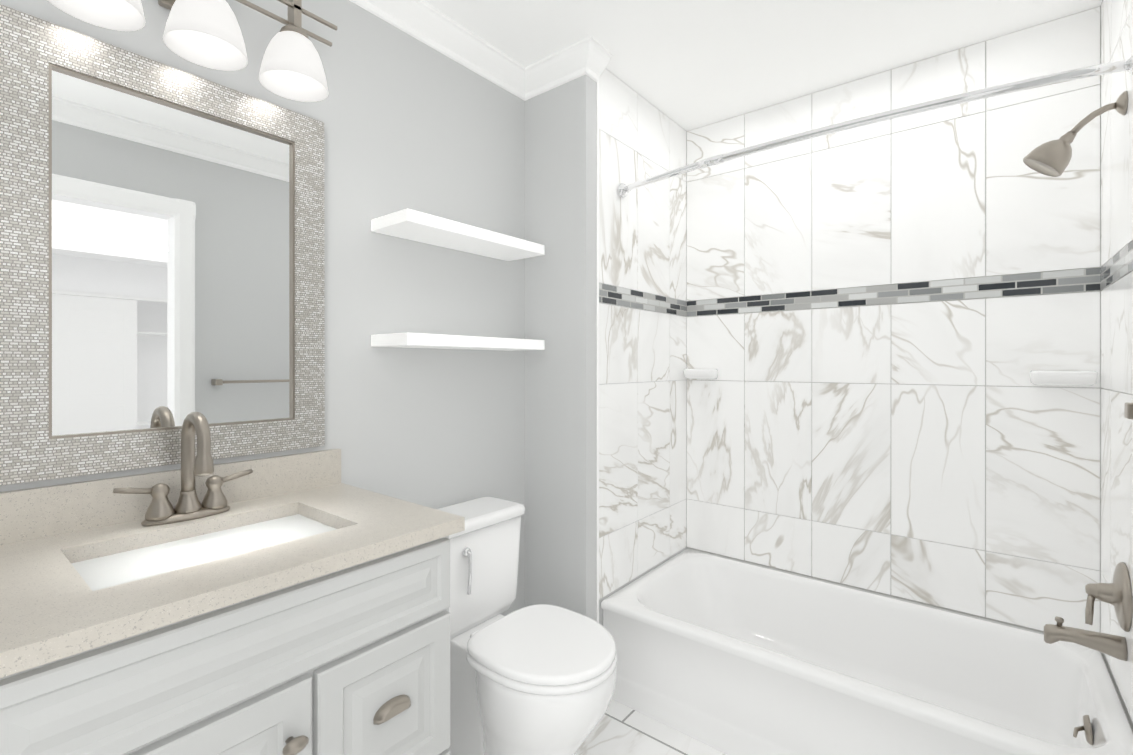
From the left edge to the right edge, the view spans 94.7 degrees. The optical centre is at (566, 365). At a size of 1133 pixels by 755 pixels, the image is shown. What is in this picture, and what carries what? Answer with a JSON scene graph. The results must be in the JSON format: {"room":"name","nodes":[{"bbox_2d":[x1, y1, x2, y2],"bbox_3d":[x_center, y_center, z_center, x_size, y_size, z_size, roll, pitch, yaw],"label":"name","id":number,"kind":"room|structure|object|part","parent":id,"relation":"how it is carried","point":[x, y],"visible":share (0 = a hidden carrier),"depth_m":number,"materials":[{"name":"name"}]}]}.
{"room":"bathroom","nodes":[
{"label":"bathroom","id":0,"kind":"room"},
{"bbox_2d":[0,0,686,625],"bbox_3d":[-0.502,0.052,1.486,0.313,2.440,3.145,0,0,39],"label":"wall","id":1,"kind":"structure","parent":0,"point":[408,120],"depth_m":1.85,"materials":[{"name":"grey paint"}]},
{"bbox_2d":[0,4,324,485],"bbox_3d":[-0.891,-0.228,1.232,0.023,0.912,0.636,0,0,39],"label":"mirror","id":2,"kind":"object","parent":1,"relation":"attached to","point":[161,251],"visible":0.9,"depth_m":1.17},
{"bbox_2d":[47,0,336,101],"bbox_3d":[-0.833,-0.819,1.161,0.202,0.238,0.625,0,0,39],"label":"sconce","id":3,"kind":"object","parent":1,"relation":"attached to","point":[296,10],"depth_m":1.22,"materials":[{"name":"white glass"}]},
{"bbox_3d":[-0.801,-0.761,1.163,0.156,0.123,0.534,0,0,39],"label":"vanity sconce shade","id":4,"kind":"part","parent":3,"relation":"part of","materials":[{"name":"white glass"}]},
{"bbox_2d":[371,333,543,350],"bbox_3d":[-0.343,-0.075,1.781,0.191,0.037,0.595,0,0,39],"label":"shelf","id":5,"kind":"object","parent":1,"relation":"attached to","point":[419,340],"visible":1,"depth_m":1.63,"materials":[{"name":"white wood"}]},
{"bbox_2d":[371,208,543,260],"bbox_3d":[-0.343,-0.430,1.780,0.191,0.037,0.595,0,0,39],"label":"shelf","id":6,"kind":"object","parent":1,"relation":"attached to","point":[413,225],"visible":1,"depth_m":1.69,"materials":[{"name":"white wood"}]},
{"bbox_2d":[599,68,686,599],"bbox_3d":[0.360,-0.129,2.310,0.007,2.072,0.760,0,0,39],"label":"wall tile","id":7,"kind":"structure","parent":1,"relation":"attached to","point":[642,425],"depth_m":2.25,"materials":[{"name":"tile"}]},
{"bbox_2d":[597,80,598,622],"bbox_3d":[0.687,0.052,1.552,1.459,2.439,0.012,0,0,39],"label":"trim","id":8,"kind":"structure","parent":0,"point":[598,351],"depth_m":2.00,"materials":[{"name":"white"}]},
{"bbox_2d":[576,699,726,754],"bbox_3d":[0.105,1.272,0.999,1.870,0.001,3.145,0,0,39],"label":"floor","id":9,"kind":"structure","parent":0,"point":[620,729],"depth_m":1.78,"materials":[{"name":"tile"}]},
{"bbox_2d":[0,448,464,754],"bbox_3d":[-0.685,0.758,1.040,0.587,1.028,0.780,0,0,39],"label":"bathroom vanity","id":10,"kind":"object","parent":9,"relation":"on","point":[296,604],"visible":1,"depth_m":0.93,"materials":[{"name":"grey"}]},
{"bbox_2d":[113,412,252,525],"bbox_3d":[-0.816,0.222,1.145,0.152,0.239,0.260,0,0,39],"label":"faucet","id":11,"kind":"object","parent":10,"relation":"on","point":[161,510],"visible":1,"depth_m":1.15,"materials":[{"name":"silver metal"}]},
{"bbox_2d":[437,496,616,754],"bbox_3d":[-0.162,0.879,1.588,0.688,0.785,0.426,0,0,39],"label":"toilet","id":12,"kind":"object","parent":9,"relation":"on","point":[538,679],"visible":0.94,"depth_m":1.50,"materials":[{"name":"white ceramic"}]},
{"bbox_2d":[601,548,1132,754],"bbox_3d":[0.930,1.092,1.856,1.451,0.360,0.751,0,0,39],"label":"bathtub","id":13,"kind":"object","parent":9,"relation":"on","point":[727,655],"visible":0.94,"depth_m":1.80,"materials":[{"name":"white ceramic"}]},
{"bbox_2d":[422,0,1101,130],"bbox_3d":[0.066,-1.168,1.029,1.770,0.001,3.145,0,0,39],"label":"ceiling","id":14,"kind":"structure","parent":0,"point":[687,65],"depth_m":1.85,"materials":[{"name":"white paint"}]},
{"bbox_2d":[349,0,532,100],"bbox_3d":[-0.862,-1.127,1.229,0.072,0.081,2.295,0,0,39],"label":"crown molding","id":15,"kind":"structure","parent":14,"relation":"attached to","point":[440,32],"depth_m":1.80,"materials":[{"name":"white"}]},
{"bbox_2d":[525,36,611,96],"bbox_3d":[-0.004,-1.127,1.975,0.295,0.081,0.087,0,0,39],"label":"crown molding","id":16,"kind":"structure","parent":14,"relation":"attached to","point":[586,56],"depth_m":1.96,"materials":[{"name":"white"}]},
{"bbox_2d":[687,6,1102,655],"bbox_3d":[1.172,0.052,2.153,1.463,2.440,0.001,0,0,39],"label":"wall","id":17,"kind":"structure","parent":0,"point":[929,384],"depth_m":1.88,"materials":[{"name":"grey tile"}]},
{"bbox_2d":[687,7,1099,631],"bbox_3d":[1.168,-0.129,2.151,1.455,2.072,0.007,0,0,39],"label":"wall tile","id":18,"kind":"structure","parent":17,"relation":"attached to","point":[815,435],"depth_m":2.02,"materials":[{"name":"tile"}]},
{"bbox_2d":[683,369,717,378],"bbox_3d":[0.645,0.042,2.512,0.163,0.048,0.088,0,0,39],"label":"soap dish","id":19,"kind":"object","parent":18,"relation":"attached to","point":[700,373],"visible":1,"depth_m":2.47,"materials":[{"name":"white ceramic"}]},
{"bbox_2d":[1029,371,1097,385],"bbox_3d":[1.633,0.043,1.718,0.163,0.048,0.088,0,0,39],"label":"soap dish","id":20,"kind":"object","parent":18,"relation":"attached to","point":[1077,378],"visible":1,"depth_m":1.69,"materials":[{"name":"white ceramic"}]},
{"bbox_2d":[1103,388,1132,729],"bbox_3d":[0.875,0.053,0.544,0.100,2.440,5.200,0,0,39],"label":"wall","id":21,"kind":"structure","parent":0,"point":[1120,696],"depth_m":1.49,"materials":[{"name":"grey paint"}]},
{"bbox_2d":[1100,0,1132,722],"bbox_3d":[1.498,-0.128,1.396,0.007,2.072,0.760,0,0,39],"label":"wall tile","id":22,"kind":"structure","parent":21,"relation":"attached to","point":[1116,278],"depth_m":1.49,"materials":[{"name":"tile"}]},
{"bbox_2d":[617,55,1132,197],"bbox_3d":[0.773,-0.713,1.659,1.453,0.060,0.118,0,0,39],"label":"shower curtain rod","id":23,"kind":"object","parent":22,"relation":"attached to","point":[623,190],"visible":1,"depth_m":1.46,"materials":[{"name":"silver metal"}]},
{"bbox_2d":[1023,91,1127,176],"bbox_3d":[1.409,-0.631,1.454,0.206,0.194,0.104,0,0,39],"label":"shower head","id":24,"kind":"object","parent":22,"relation":"attached to","point":[1052,158],"visible":1,"depth_m":1.45},
{"bbox_2d":[1044,616,1127,660],"bbox_3d":[1.427,0.752,1.441,0.160,0.081,0.060,0,0,39],"label":"tub spout","id":25,"kind":"object","parent":22,"relation":"attached to","point":[1114,646],"visible":1,"depth_m":1.42,"materials":[{"name":"silver metal"}]},
{"bbox_2d":[1085,562,1132,631],"bbox_3d":[1.458,0.617,1.415,0.080,0.176,0.176,0,0,39],"label":"tub valve","id":26,"kind":"object","parent":22,"relation":"attached to","point":[1117,593],"visible":1,"depth_m":1.39,"materials":[{"name":"silver metal"}]},
{"bbox_2d":[1124,402,1132,418],"bbox_3d":[0.993,0.092,0.827,0.070,0.032,0.562,0,0,39],"label":"towel rail","id":27,"kind":"object","parent":21,"relation":"attached to","point":[1128,410],"visible":1,"depth_m":1.04,"materials":[{"name":"silver metal"}]}
]}

